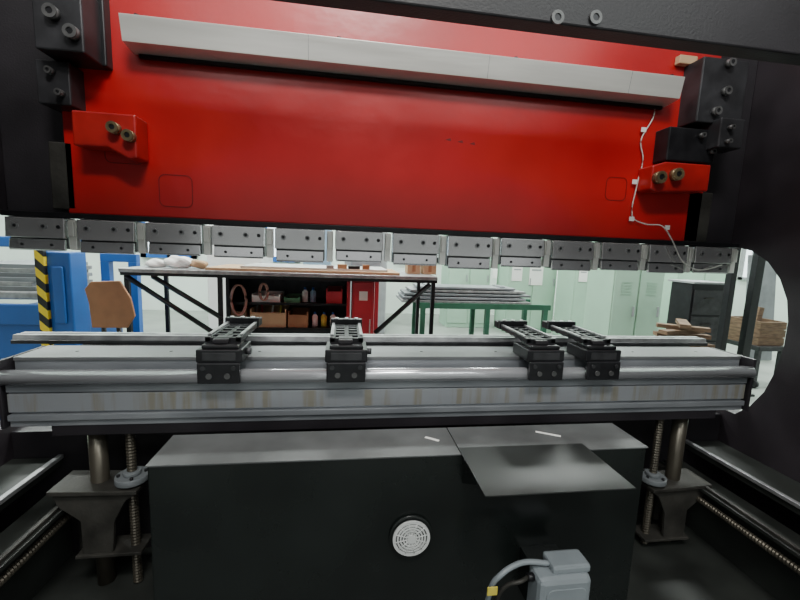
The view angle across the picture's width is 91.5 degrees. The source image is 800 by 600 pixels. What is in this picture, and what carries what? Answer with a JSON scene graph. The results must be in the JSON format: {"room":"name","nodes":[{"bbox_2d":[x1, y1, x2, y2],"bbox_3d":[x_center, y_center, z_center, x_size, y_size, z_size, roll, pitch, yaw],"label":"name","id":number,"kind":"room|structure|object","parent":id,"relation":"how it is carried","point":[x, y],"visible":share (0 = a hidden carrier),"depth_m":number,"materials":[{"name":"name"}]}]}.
{"room":"metal workshop","nodes":[
{"label":"metal workshop","id":0,"kind":"room"},
{"bbox_2d":[0,215,746,315],"bbox_3d":[0.413,-1.995,7.988,16.000,4.600,0.100,1,8,-8],"label":"wall","id":1,"kind":"structure","parent":0,"point":[195,287],"depth_m":7.55,"materials":[{"name":"white paint"}]},
{"bbox_2d":[140,222,196,258],"bbox_3d":[-4.356,-1.182,7.339,0.981,0.781,0.060,1,8,-8],"label":"window","id":2,"kind":"structure","parent":1,"relation":"in","point":[141,254],"depth_m":7.33,"materials":[{"name":"glass"}]},
{"bbox_2d":[266,227,299,262],"bbox_3d":[-2.324,-1.132,7.631,0.719,0.774,0.060,1,8,-8],"label":"window","id":3,"kind":"structure","parent":1,"relation":"in","point":[274,258],"depth_m":7.63,"materials":[{"name":"glass"}]},
{"bbox_2d":[492,268,497,277],"bbox_3d":[2.123,-0.642,8.356,0.280,0.364,0.010,1,8,-8],"label":"poster","id":4,"kind":"object","parent":1,"relation":"attached to","point":[494,275],"visible":0.11,"depth_m":8.35,"materials":[{"name":"paper"}]},
{"bbox_2d":[737,249,752,279],"bbox_3d":[8.265,-0.934,9.142,0.594,0.927,0.060,1,8,-8],"label":"window","id":5,"kind":"structure","parent":1,"relation":"in","point":[742,274],"depth_m":9.12,"materials":[{"name":"white glass"}]},
{"bbox_2d":[123,310,786,410],"bbox_3d":[1.149,1.140,2.406,16.000,0.100,12.100,1,8,-8],"label":"floor","id":6,"kind":"structure","parent":0,"point":[153,320],"depth_m":6.52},
{"bbox_2d":[0,236,122,359],"bbox_3d":[-2.977,0.157,3.207,1.209,1.325,1.130,1,8,-8],"label":"machine","id":7,"kind":"object","parent":6,"relation":"on","point":[62,305],"visible":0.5,"depth_m":2.72,"materials":[{"name":"paint"}]},
{"bbox_2d":[0,279,92,290],"bbox_3d":[-2.934,-0.127,3.062,0.579,0.030,0.650,1,8,-8],"label":"metal sheet","id":8,"kind":"object","parent":7,"relation":"on","point":[4,288],"visible":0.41,"depth_m":2.77,"materials":[{"name":"silver metal"}]},
{"bbox_2d":[0,276,88,286],"bbox_3d":[-2.939,-0.159,3.067,0.529,0.030,0.630,1,8,-8],"label":"metal sheet","id":9,"kind":"object","parent":8,"relation":"on","point":[2,283],"visible":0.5,"depth_m":2.78,"materials":[{"name":"metal"}]},
{"bbox_2d":[0,272,92,281],"bbox_3d":[-2.915,-0.190,3.076,0.539,0.030,0.610,1,8,-8],"label":"metal sheet","id":10,"kind":"object","parent":9,"relation":"on","point":[13,279],"visible":0.3,"depth_m":2.80,"materials":[{"name":"metal"}]},
{"bbox_2d":[0,269,88,277],"bbox_3d":[-2.950,-0.222,3.077,0.549,0.030,0.590,1,8,-8],"label":"metal sheet","id":11,"kind":"object","parent":10,"relation":"on","point":[2,274],"visible":0.27,"depth_m":2.81,"materials":[{"name":"silver metal"}]},
{"bbox_2d":[0,265,91,272],"bbox_3d":[-2.925,-0.253,3.086,0.559,0.030,0.570,1,8,-8],"label":"metal sheet","id":12,"kind":"object","parent":11,"relation":"on","point":[12,270],"visible":0.3,"depth_m":2.83,"materials":[{"name":"metal"}]},
{"bbox_2d":[0,260,87,268],"bbox_3d":[-2.930,-0.285,3.091,0.509,0.030,0.550,1,8,-8],"label":"metal sheet","id":13,"kind":"object","parent":12,"relation":"on","point":[28,264],"visible":0.61,"depth_m":2.85,"materials":[{"name":"metal"}]},
{"bbox_2d":[85,281,135,331],"bbox_3d":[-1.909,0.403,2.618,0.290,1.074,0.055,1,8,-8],"label":"chair","id":14,"kind":"object","parent":6,"relation":"on","point":[110,303],"visible":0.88,"depth_m":2.54,"materials":[{"name":"brown wood"}]},
{"bbox_2d":[100,253,143,331],"bbox_3d":[-2.866,0.121,4.037,0.337,1.189,0.080,1,8,-8],"label":"rack","id":15,"kind":"object","parent":6,"relation":"on","point":[106,260],"visible":0.48,"depth_m":3.97,"materials":[{"name":"metal"}]},
{"bbox_2d":[206,225,331,329],"bbox_3d":[-1.804,-0.259,5.622,1.582,1.609,0.800,1,8,-8],"label":"machine","id":16,"kind":"object","parent":6,"relation":"on","point":[212,282],"visible":0.04,"depth_m":5.16,"materials":[{"name":"white metal"}]},
{"bbox_2d":[118,265,437,333],"bbox_3d":[-0.977,0.287,3.571,2.465,1.125,0.800,1,8,-8],"label":"workbench","id":17,"kind":"object","parent":6,"relation":"on","point":[154,272],"visible":0.52,"depth_m":3.12,"materials":[{"name":"metal"}]},
{"bbox_2d":[144,258,166,266],"bbox_3d":[-1.970,-0.300,3.147,0.166,0.074,0.112,1,8,-8],"label":"cloth bundle","id":18,"kind":"object","parent":17,"relation":"on","point":[154,262],"visible":0.91,"depth_m":3.12,"materials":[{"name":"fabric"}]},
{"bbox_2d":[163,255,192,267],"bbox_3d":[-1.803,-0.311,3.169,0.236,0.102,0.142,1,8,-8],"label":"cloth bundle","id":19,"kind":"object","parent":17,"relation":"on","point":[173,261],"visible":0.91,"depth_m":3.12,"materials":[{"name":"fabric"}]},
{"bbox_2d":[190,259,207,268],"bbox_3d":[-1.647,-0.294,3.193,0.140,0.074,0.098,1,8,-8],"label":"cloth bundle","id":20,"kind":"object","parent":17,"relation":"on","point":[200,264],"visible":0.93,"depth_m":3.16,"materials":[{"name":"fabric"}]},
{"bbox_2d":[205,264,399,274],"bbox_3d":[-0.807,-0.271,3.467,1.546,0.020,0.600,1,8,-8],"label":"sheet","id":21,"kind":"object","parent":17,"relation":"on","point":[227,267],"visible":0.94,"depth_m":3.19,"materials":[{"name":"cardboard"}]},
{"bbox_2d":[240,263,387,271],"bbox_3d":[-0.736,-0.293,3.500,1.196,0.018,0.550,1,8,-8],"label":"sheet","id":22,"kind":"object","parent":21,"relation":"on","point":[253,265],"visible":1,"depth_m":3.28,"materials":[{"name":"metal"}]},
{"bbox_2d":[337,264,346,268],"bbox_3d":[-0.488,-0.284,3.286,0.080,0.037,0.060,1,8,-8],"label":"carton","id":23,"kind":"object","parent":22,"relation":"on","point":[339,266],"visible":1,"depth_m":3.26,"materials":[{"name":"cardboard"}]},
{"bbox_2d":[348,266,359,268],"bbox_3d":[-0.389,-0.276,3.301,0.100,0.025,0.060,1,8,-8],"label":"metal offcut","id":24,"kind":"object","parent":22,"relation":"on","point":[349,267],"visible":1,"depth_m":3.27,"materials":[{"name":"black metal"}]},
{"bbox_2d":[362,265,369,269],"bbox_3d":[-0.289,-0.280,3.314,0.060,0.037,0.060,1,8,-8],"label":"carton","id":25,"kind":"object","parent":22,"relation":"on","point":[363,266],"visible":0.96,"depth_m":3.29,"materials":[{"name":"brown cardboard"}]},
{"bbox_2d":[405,265,420,273],"bbox_3d":[0.118,-0.297,3.619,0.120,0.102,0.152,1,8,-8],"label":"carton","id":26,"kind":"object","parent":17,"relation":"on","point":[409,269],"visible":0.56,"depth_m":3.55,"materials":[{"name":"cardboard"}]},
{"bbox_2d":[420,265,436,274],"bbox_3d":[0.265,-0.314,3.637,0.120,0.142,0.152,1,8,-8],"label":"carton","id":27,"kind":"object","parent":17,"relation":"on","point":[431,270],"visible":0.51,"depth_m":3.57,"materials":[{"name":"cardboard"}]},
{"bbox_2d":[225,278,350,333],"bbox_3d":[-0.999,0.311,3.615,1.046,1.065,0.475,1,8,-8],"label":"shelf unit","id":28,"kind":"object","parent":6,"relation":"on","point":[341,310],"depth_m":3.72,"materials":[{"name":"red paint"}]},
{"bbox_2d":[231,304,252,316],"bbox_3d":[-1.412,0.132,3.494,0.123,0.170,0.250,1,8,-8],"label":"open box","id":29,"kind":"object","parent":28,"relation":"on","point":[238,308],"visible":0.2,"depth_m":3.46,"materials":[{"name":"brown cardboard"}]},
{"bbox_2d":[252,291,283,301],"bbox_3d":[-1.179,-0.034,3.504,0.235,0.070,0.250,1,8,-8],"label":"plastic tray","id":30,"kind":"object","parent":28,"relation":"on","point":[279,294],"visible":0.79,"depth_m":3.40,"materials":[{"name":"white plastic"}]},
{"bbox_2d":[250,305,289,326],"bbox_3d":[-1.169,0.141,3.529,0.302,0.160,0.250,1,8,-8],"label":"open box","id":31,"kind":"object","parent":28,"relation":"on","point":[275,319],"visible":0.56,"depth_m":3.42,"materials":[{"name":"cardboard"}]},
{"bbox_2d":[284,293,301,302],"bbox_3d":[-0.962,-0.019,3.536,0.137,0.050,0.250,1,8,-8],"label":"plastic tray","id":32,"kind":"object","parent":28,"relation":"on","point":[290,297],"visible":0.93,"depth_m":3.42,"materials":[{"name":"green plastic"}]},
{"bbox_2d":[288,307,309,326],"bbox_3d":[-0.918,0.156,3.566,0.171,0.140,0.250,1,8,-8],"label":"open box","id":33,"kind":"object","parent":28,"relation":"on","point":[297,316],"visible":1,"depth_m":3.45,"materials":[{"name":"brown cardboard"}]},
{"bbox_2d":[302,287,307,301],"bbox_3d":[-0.850,-0.050,3.492,0.052,0.130,0.052,1,8,-8],"label":"bottle","id":34,"kind":"object","parent":28,"relation":"on","point":[304,292],"visible":1,"depth_m":3.47,"materials":[{"name":"white plastic"}]},
{"bbox_2d":[310,287,315,301],"bbox_3d":[-0.780,-0.048,3.502,0.052,0.130,0.052,1,8,-8],"label":"bottle","id":35,"kind":"object","parent":28,"relation":"on","point":[312,292],"visible":1,"depth_m":3.48,"materials":[{"name":"blue paint"}]},
{"bbox_2d":[312,312,317,326],"bbox_3d":[-0.771,0.171,3.533,0.052,0.130,0.052,1,8,-8],"label":"bottle","id":36,"kind":"object","parent":28,"relation":"on","point":[314,317],"visible":1,"depth_m":3.52,"materials":[{"name":"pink plastic"}]},
{"bbox_2d":[321,312,326,326],"bbox_3d":[-0.692,0.173,3.544,0.052,0.130,0.052,1,8,-8],"label":"bottle","id":37,"kind":"object","parent":28,"relation":"on","point":[323,317],"visible":1,"depth_m":3.53,"materials":[{"name":"yellow plastic"}]},
{"bbox_2d":[326,286,342,302],"bbox_3d":[-0.601,-0.052,3.582,0.141,0.130,0.250,1,8,-8],"label":"open box","id":38,"kind":"object","parent":28,"relation":"on","point":[333,293],"visible":1,"depth_m":3.47,"materials":[{"name":"red paint"}]},
{"bbox_2d":[351,281,374,333],"bbox_3d":[-0.367,0.315,3.693,0.194,1.085,0.495,1,8,-8],"label":"base cabinet","id":39,"kind":"object","parent":6,"relation":"on","point":[362,293],"visible":0.3,"depth_m":3.43,"materials":[{"name":"metal"}]},
{"bbox_2d":[345,232,387,333],"bbox_3d":[-0.582,-0.343,6.383,0.652,1.669,0.820,1,8,-8],"label":"machine","id":40,"kind":"object","parent":6,"relation":"on","point":[382,285],"visible":0.08,"depth_m":6.05,"materials":[{"name":"metal"}]},
{"bbox_2d":[145,423,647,599],"bbox_3d":[0.051,0.821,1.231,1.566,0.693,0.399,1,8,-8],"label":"base cabinet","id":41,"kind":"object","parent":6,"relation":"on","point":[305,515],"visible":1,"depth_m":1.21,"materials":[{"name":"metal"}]},
{"bbox_2d":[389,515,431,555],"bbox_3d":[0.035,0.744,1.225,0.138,0.138,0.024,1,8,-8],"label":"vent","id":42,"kind":"object","parent":41,"relation":"attached to","point":[410,535],"visible":1,"depth_m":1.22,"materials":[{"name":"paint"}]},
{"bbox_2d":[485,544,590,599],"bbox_3d":[0.402,0.888,1.221,0.322,0.233,0.173,1,8,-8],"label":"motor","id":43,"kind":"object","parent":41,"relation":"attached to","point":[545,572],"visible":1,"depth_m":1.16,"materials":[{"name":"grey plastic"}]},
{"bbox_2d":[535,431,560,436],"bbox_3d":[0.524,0.474,1.380,0.084,0.001,0.012,5,8,20],"label":"paper scrap","id":44,"kind":"object","parent":41,"relation":"on","point":[535,431],"visible":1,"depth_m":1.38,"materials":[{"name":"white paper"}]},
{"bbox_2d":[0,0,799,599],"bbox_3d":[0.204,-0.254,0.835,3.370,3.000,2.250,1,8,-8],"label":"frame","id":45,"kind":"object","parent":6,"relation":"on","point":[739,116],"visible":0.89,"depth_m":1.59,"materials":[{"name":"black paint"}]},
{"bbox_2d":[0,454,82,599],"bbox_3d":[-1.318,0.919,1.039,0.320,0.445,1.155,1,8,-8],"label":"slide rail","id":46,"kind":"object","parent":45,"relation":"attached to","point":[38,543],"visible":0.71,"depth_m":1.41,"materials":[{"name":"metal"}]},
{"bbox_2d":[0,496,64,572],"bbox_3d":[-1.235,0.823,1.038,0.120,0.015,1.155,1,8,-8],"label":"rod","id":47,"kind":"object","parent":46,"relation":"on","point":[28,527],"depth_m":1.32,"materials":[{"name":"paint"}]},
{"bbox_2d":[46,7,51,12],"bbox_3d":[-1.149,-0.949,1.277,0.021,0.018,0.001,1,8,-8],"label":"socket","id":48,"kind":"object","parent":45,"relation":"attached to","point":[48,9],"depth_m":1.28,"materials":[{"name":"black metal"}]},
{"bbox_2d":[66,27,72,33],"bbox_3d":[-1.095,-0.893,1.292,0.021,0.018,0.001,1,8,-8],"label":"socket","id":49,"kind":"object","parent":45,"relation":"attached to","point":[69,30],"depth_m":1.29,"materials":[{"name":"black metal"}]},
{"bbox_2d":[46,434,150,585],"bbox_3d":[-1.102,0.761,1.468,0.307,0.669,0.140,1,8,-8],"label":"lift","id":50,"kind":"object","parent":45,"relation":"on","point":[96,496],"visible":0.92,"depth_m":1.43,"materials":[{"name":"metal"}]},
{"bbox_2d":[0,345,756,435],"bbox_3d":[0.089,0.352,1.598,2.907,0.276,0.233,1,8,-8],"label":"beam","id":51,"kind":"structure","parent":50,"relation":"on","point":[74,390],"depth_m":1.48,"materials":[{"name":"metal"}]},
{"bbox_2d":[196,316,261,383],"bbox_3d":[-0.641,0.176,1.526,0.170,0.178,0.397,1,8,-8],"label":"gauge finger","id":52,"kind":"object","parent":51,"relation":"attached to","point":[218,360],"visible":1,"depth_m":1.35,"materials":[{"name":"metal"}]},
{"bbox_2d":[325,317,371,382],"bbox_3d":[-0.210,0.185,1.587,0.170,0.178,0.397,1,8,-8],"label":"gauge finger","id":53,"kind":"object","parent":51,"relation":"attached to","point":[346,352],"visible":1,"depth_m":1.41,"materials":[{"name":"metal"}]},
{"bbox_2d":[494,319,564,380],"bbox_3d":[0.553,0.200,1.696,0.170,0.178,0.397,1,8,-8],"label":"gauge finger","id":54,"kind":"object","parent":51,"relation":"attached to","point":[545,358],"visible":1,"depth_m":1.53,"materials":[{"name":"metal"}]},
{"bbox_2d":[542,320,620,379],"bbox_3d":[0.794,0.204,1.731,0.170,0.178,0.397,1,8,-8],"label":"gauge finger","id":55,"kind":"object","parent":51,"relation":"attached to","point":[602,358],"visible":1,"depth_m":1.56,"materials":[{"name":"metal"}]},
{"bbox_2d":[10,331,707,345],"bbox_3d":[0.007,0.178,1.773,3.081,0.033,0.090,1,8,-8],"label":"metal rail","id":56,"kind":"object","parent":45,"relation":"on","point":[25,337],"visible":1,"depth_m":1.68,"materials":[{"name":"metal"}]},
{"bbox_2d":[0,0,739,247],"bbox_3d":[0.112,-1.046,1.585,3.190,1.533,0.199,1,8,-8],"label":"ram","id":57,"kind":"object","parent":45,"relation":"attached to","point":[254,113],"visible":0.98,"depth_m":1.60,"materials":[{"name":"red paint"}]},
{"bbox_2d":[5,216,80,250],"bbox_3d":[-1.359,-0.254,1.500,0.234,0.125,0.073,1,8,-8],"label":"clamp","id":58,"kind":"object","parent":57,"relation":"hanging from","point":[25,233],"visible":0.97,"depth_m":1.47,"materials":[{"name":"metal"}]},
{"bbox_2d":[77,219,147,253],"bbox_3d":[-1.119,-0.247,1.535,0.234,0.129,0.073,1,8,-8],"label":"clamp","id":59,"kind":"object","parent":57,"relation":"hanging from","point":[96,236],"visible":0.98,"depth_m":1.51,"materials":[{"name":"metal"}]},
{"bbox_2d":[146,222,212,255],"bbox_3d":[-0.879,-0.244,1.569,0.234,0.126,0.073,1,8,-8],"label":"clamp","id":60,"kind":"object","parent":57,"relation":"hanging from","point":[163,238],"visible":1,"depth_m":1.54,"materials":[{"name":"metal"}]},
{"bbox_2d":[212,225,273,258],"bbox_3d":[-0.639,-0.238,1.604,0.234,0.129,0.073,1,8,-8],"label":"clamp","id":61,"kind":"object","parent":57,"relation":"hanging from","point":[228,241],"visible":1,"depth_m":1.57,"materials":[{"name":"metal"}]},
{"bbox_2d":[275,228,332,262],"bbox_3d":[-0.399,-0.229,1.638,0.234,0.138,0.073,1,8,-8],"label":"clamp","id":62,"kind":"object","parent":57,"relation":"hanging from","point":[291,244],"visible":1,"depth_m":1.61,"materials":[{"name":"metal"}]},
{"bbox_2d":[335,230,390,262],"bbox_3d":[-0.159,-0.228,1.672,0.234,0.129,0.073,1,8,-8],"label":"clamp","id":63,"kind":"object","parent":57,"relation":"hanging from","point":[350,246],"visible":1,"depth_m":1.64,"materials":[{"name":"metal"}]},
{"bbox_2d":[391,233,445,265],"bbox_3d":[0.081,-0.220,1.707,0.234,0.135,0.073,1,8,-8],"label":"clamp","id":64,"kind":"object","parent":57,"relation":"hanging from","point":[407,248],"visible":1,"depth_m":1.68,"materials":[{"name":"metal"}]},
{"bbox_2d":[444,235,499,269],"bbox_3d":[0.321,-0.211,1.742,0.234,0.144,0.073,1,8,-8],"label":"clamp","id":65,"kind":"object","parent":57,"relation":"hanging from","point":[462,252],"visible":1,"depth_m":1.71,"materials":[{"name":"metal"}]},
{"bbox_2d":[497,238,550,267],"bbox_3d":[0.561,-0.214,1.775,0.234,0.129,0.073,1,8,-8],"label":"clamp","id":66,"kind":"object","parent":57,"relation":"hanging from","point":[513,252],"visible":0.98,"depth_m":1.75,"materials":[{"name":"metal"}]},
{"bbox_2d":[545,240,600,270],"bbox_3d":[0.801,-0.206,1.810,0.234,0.136,0.073,1,8,-8],"label":"clamp","id":67,"kind":"object","parent":57,"relation":"hanging from","point":[567,255],"visible":1,"depth_m":1.78,"materials":[{"name":"metal"}]},
{"bbox_2d":[595,242,647,270],"bbox_3d":[1.041,-0.205,1.844,0.234,0.129,0.073,1,8,-8],"label":"clamp","id":68,"kind":"object","parent":57,"relation":"hanging from","point":[613,256],"visible":0.99,"depth_m":1.81,"materials":[{"name":"metal"}]},
{"bbox_2d":[642,244,693,273],"bbox_3d":[1.281,-0.198,1.878,0.234,0.134,0.073,1,8,-8],"label":"clamp","id":69,"kind":"object","parent":57,"relation":"hanging from","point":[660,258],"visible":0.94,"depth_m":1.85,"materials":[{"name":"metal"}]},
{"bbox_2d":[629,105,721,270],"bbox_3d":[1.313,-0.511,1.799,0.491,0.741,0.042,2,8,-2],"label":"cable","id":70,"kind":"object","parent":57,"relation":"attached to","point":[643,129],"visible":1,"depth_m":1.80,"materials":[{"name":"white plastic"}]},
{"bbox_2d":[688,246,737,273],"bbox_3d":[1.521,-0.195,1.912,0.234,0.129,0.073,1,8,-8],"label":"clamp","id":71,"kind":"object","parent":57,"relation":"hanging from","point":[704,257],"visible":0.94,"depth_m":1.88,"materials":[{"name":"metal"}]},
{"bbox_2d":[551,9,563,24],"bbox_3d":[0.354,-0.636,0.877,0.030,0.030,0.005,1,8,-8],"label":"bolt","id":72,"kind":"object","parent":45,"relation":"in","point":[557,15],"depth_m":0.88,"materials":[{"name":"metal"}]},
{"bbox_2d":[589,10,601,24],"bbox_3d":[0.446,-0.644,0.889,0.030,0.030,0.005,1,8,-8],"label":"bolt","id":73,"kind":"object","parent":45,"relation":"in","point":[595,16],"depth_m":0.89,"materials":[{"name":"metal"}]},
{"bbox_2d":[635,419,711,543],"bbox_3d":[1.249,0.807,1.804,0.309,0.669,0.140,1,8,-8],"label":"lift","id":74,"kind":"object","parent":45,"relation":"on","point":[676,487],"visible":0.91,"depth_m":1.78,"materials":[{"name":"metal"}]},
{"bbox_2d":[651,439,799,599],"bbox_3d":[1.546,0.990,1.451,0.350,0.415,1.155,1,8,-8],"label":"slide rail","id":75,"kind":"object","parent":45,"relation":"attached to","point":[766,550],"visible":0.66,"depth_m":1.66,"materials":[{"name":"metal"}]},
{"bbox_2d":[439,235,492,327],"bbox_3d":[1.183,-0.355,7.080,0.764,1.646,0.535,1,8,-8],"label":"locker","id":76,"kind":"object","parent":6,"relation":"on","point":[447,317],"visible":0.38,"depth_m":6.88,"materials":[{"name":"green metal"}]},
{"bbox_2d":[411,299,550,334],"bbox_3d":[0.906,0.394,4.639,1.529,0.778,0.550,1,8,-8],"label":"trestle","id":77,"kind":"object","parent":6,"relation":"on","point":[545,308],"visible":0.29,"depth_m":4.36,"materials":[{"name":"paint"}]},
{"bbox_2d":[396,295,530,304],"bbox_3d":[0.716,-0.012,4.542,1.477,0.036,0.480,1,8,-8],"label":"bar","id":78,"kind":"object","parent":77,"relation":"on","point":[399,297],"visible":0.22,"depth_m":4.35,"materials":[{"name":"silver metal"}]},
{"bbox_2d":[398,292,525,300],"bbox_3d":[0.703,-0.050,4.550,1.408,0.036,0.450,1,8,-8],"label":"bar","id":79,"kind":"object","parent":78,"relation":"on","point":[401,294],"visible":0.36,"depth_m":4.37,"materials":[{"name":"metal"}]},
{"bbox_2d":[400,289,530,297],"bbox_3d":[0.748,-0.087,4.567,1.458,0.036,0.420,1,8,-8],"label":"bar","id":80,"kind":"object","parent":79,"relation":"on","point":[404,291],"visible":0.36,"depth_m":4.40,"materials":[{"name":"silver metal"}]},
{"bbox_2d":[405,286,525,293],"bbox_3d":[0.756,-0.124,4.578,1.345,0.036,0.390,1,8,-8],"label":"bar","id":81,"kind":"object","parent":80,"relation":"on","point":[410,288],"visible":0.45,"depth_m":4.43,"materials":[{"name":"silver metal"}]},
{"bbox_2d":[413,283,514,289],"bbox_3d":[0.740,-0.162,4.586,1.138,0.036,0.360,1,8,-8],"label":"bar","id":82,"kind":"object","parent":81,"relation":"on","point":[437,286],"visible":0.76,"depth_m":4.48,"materials":[{"name":"metal"}]},
{"bbox_2d":[494,240,556,332],"bbox_3d":[2.201,-0.280,6.825,0.859,1.641,0.535,1,8,-8],"label":"locker","id":83,"kind":"object","parent":6,"relation":"on","point":[544,294],"visible":0.21,"depth_m":6.62,"materials":[{"name":"green metal"}]},
{"bbox_2d":[511,267,522,280],"bbox_3d":[1.955,-0.434,6.508,0.180,0.234,0.010,1,8,-8],"label":"poster","id":84,"kind":"object","parent":83,"relation":"attached to","point":[516,271],"visible":0.89,"depth_m":6.50,"materials":[{"name":"paper"}]},
{"bbox_2d":[529,267,543,284],"bbox_3d":[2.290,-0.403,6.560,0.240,0.312,0.010,1,8,-8],"label":"poster","id":85,"kind":"object","parent":83,"relation":"attached to","point":[536,274],"visible":0.82,"depth_m":6.56,"materials":[{"name":"paper"}]},
{"bbox_2d":[552,242,594,334],"bbox_3d":[2.949,-0.177,6.333,0.575,1.623,0.535,1,8,-8],"label":"locker","id":86,"kind":"object","parent":6,"relation":"on","point":[570,299],"visible":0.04,"depth_m":6.15,"materials":[{"name":"green metal"}]},
{"bbox_2d":[578,271,587,281],"bbox_3d":[2.832,-0.371,6.029,0.140,0.182,0.010,1,8,-8],"label":"poster","id":87,"kind":"object","parent":86,"relation":"attached to","point":[583,275],"visible":0.82,"depth_m":6.03,"materials":[{"name":"paper"}]},
{"bbox_2d":[583,268,664,335],"bbox_3d":[2.801,0.164,4.932,0.661,1.300,0.535,1,8,-8],"label":"locker","id":88,"kind":"object","parent":6,"relation":"on","point":[618,303],"visible":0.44,"depth_m":4.69,"materials":[{"name":"metal"}]},
{"bbox_2d":[621,282,631,294],"bbox_3d":[2.684,-0.140,4.620,0.132,0.155,0.003,1,8,-8],"label":"vent","id":89,"kind":"object","parent":88,"relation":"attached to","point":[626,287],"depth_m":4.62,"materials":[{"name":"green metal"}]},
{"bbox_2d":[646,282,656,294],"bbox_3d":[3.011,-0.133,4.667,0.132,0.155,0.003,1,8,-8],"label":"vent","id":90,"kind":"object","parent":88,"relation":"attached to","point":[651,287],"depth_m":4.67,"materials":[{"name":"green metal"}]},
{"bbox_2d":[658,271,725,328],"bbox_3d":[5.616,-0.188,7.520,1.100,1.536,0.535,1,8,-8],"label":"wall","id":91,"kind":"structure","parent":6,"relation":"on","point":[667,284],"depth_m":7.33,"materials":[{"name":"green paint"}]},
{"bbox_2d":[666,279,724,344],"bbox_3d":[2.944,0.377,3.955,0.393,1.145,0.310,1,8,-8],"label":"base cabinet","id":92,"kind":"object","parent":6,"relation":"on","point":[698,302],"visible":0.41,"depth_m":3.79,"materials":[{"name":"grey metal"}]},
{"bbox_2d":[715,248,740,350],"bbox_3d":[2.990,-1.278,3.332,0.120,4.590,0.160,1,8,-8],"label":"steel post","id":93,"kind":"object","parent":6,"relation":"on","point":[730,278],"visible":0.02,"depth_m":3.49,"materials":[{"name":"grey metal"}]},
{"bbox_2d":[737,252,765,396],"bbox_3d":[3.502,-0.033,3.880,0.240,2.020,0.160,1,8,-8],"label":"post","id":94,"kind":"object","parent":6,"relation":"on","point":[758,263],"visible":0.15,"depth_m":3.87,"materials":[{"name":"black metal"}]},
{"bbox_2d":[727,339,783,387],"bbox_3d":[3.948,0.698,4.420,0.365,0.464,0.490,1,8,-8],"label":"trolley","id":95,"kind":"object","parent":6,"relation":"on","point":[758,349],"visible":0.22,"depth_m":4.18,"materials":[{"name":"metal"}]},
{"bbox_2d":[728,316,786,345],"bbox_3d":[3.962,0.338,4.372,0.325,0.261,0.400,1,8,-8],"label":"box","id":96,"kind":"object","parent":95,"relation":"on","point":[767,332],"visible":0.6,"depth_m":4.19,"materials":[{"name":"brown wood"}]},
{"bbox_2d":[756,307,764,320],"bbox_3d":[3.902,0.263,4.267,0.104,0.380,0.030,1,8,-8],"label":"plank","id":97,"kind":"object","parent":96,"relation":"in","point":[760,311],"visible":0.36,"depth_m":4.24,"materials":[{"name":"brown wood"}]},
{"bbox_2d":[746,255,775,359],"bbox_3d":[4.971,0.110,5.387,0.440,1.440,0.174,1,8,-8],"label":"board","id":98,"kind":"object","parent":6,"relation":"on","point":[767,294],"visible":0.44,"depth_m":5.38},
{"bbox_3d":[2.123,0.971,3.131,0.360,0.120,0.300,1,8,-8],"label":"wooden pallet","id":99,"kind":"object","parent":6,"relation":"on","visible":0},
{"bbox_3d":[2.147,0.852,3.118,0.360,0.120,0.300,1,8,-8],"label":"wooden pallet","id":100,"kind":"object","parent":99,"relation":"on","visible":0},
{"bbox_3d":[2.132,0.732,3.100,0.360,0.120,0.300,1,8,-8],"label":"wooden pallet","id":101,"kind":"object","parent":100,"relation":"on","visible":0},
{"bbox_3d":[2.156,0.613,3.087,0.360,0.120,0.300,1,8,-8],"label":"wooden pallet","id":102,"kind":"object","parent":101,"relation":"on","visible":0},
{"bbox_3d":[2.141,0.494,3.068,0.360,0.120,0.300,1,8,-8],"label":"wooden pallet","id":103,"kind":"object","parent":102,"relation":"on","visible":0},
{"bbox_2d":[690,343,714,347],"bbox_3d":[2.166,0.375,3.055,0.360,0.120,0.300,1,8,-8],"label":"wooden pallet","id":104,"kind":"object","parent":103,"relation":"on","point":[709,345],"visible":0.06,"depth_m":2.92,"materials":[{"name":"wood"}]},
{"bbox_3d":[2.181,0.303,3.027,0.383,0.030,0.252,1,8,-8],"label":"timber offcut","id":105,"kind":"object","parent":104,"relation":"on","visible":0},
{"bbox_2d":[653,331,711,339],"bbox_3d":[2.182,0.273,3.023,0.380,0.030,0.070,3,8,9],"label":"timber offcut","id":106,"kind":"object","parent":105,"relation":"on","point":[705,336],"visible":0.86,"depth_m":2.99,"materials":[{"name":"brown wood"}]},
{"bbox_2d":[658,329,704,334],"bbox_3d":[2.183,0.242,3.019,0.420,0.030,0.070,0,8,-19],"label":"timber offcut","id":107,"kind":"object","parent":106,"relation":"on","point":[660,331],"visible":0.74,"depth_m":2.96,"materials":[{"name":"brown wood"}]},
{"bbox_2d":[656,322,710,332],"bbox_3d":[2.185,0.212,3.015,0.340,0.030,0.070,6,8,26],"label":"timber offcut","id":108,"kind":"object","parent":107,"relation":"on","point":[660,325],"visible":0.94,"depth_m":2.99,"materials":[{"name":"brown wood"}]},
{"bbox_2d":[675,318,691,328],"bbox_3d":[2.186,0.182,3.011,0.070,0.030,0.320,7,9,30],"label":"timber offcut","id":109,"kind":"object","parent":108,"relation":"on","point":[682,323],"visible":1,"depth_m":2.92,"materials":[{"name":"brown wood"}]},
{"bbox_2d":[774,274,787,324],"bbox_3d":[9.206,-1.032,3.238,0.100,4.600,12.100,1,8,-8],"label":"wall","id":110,"kind":"structure","parent":0,"point":[780,311],"depth_m":8.59,"materials":[{"name":"white paint"}]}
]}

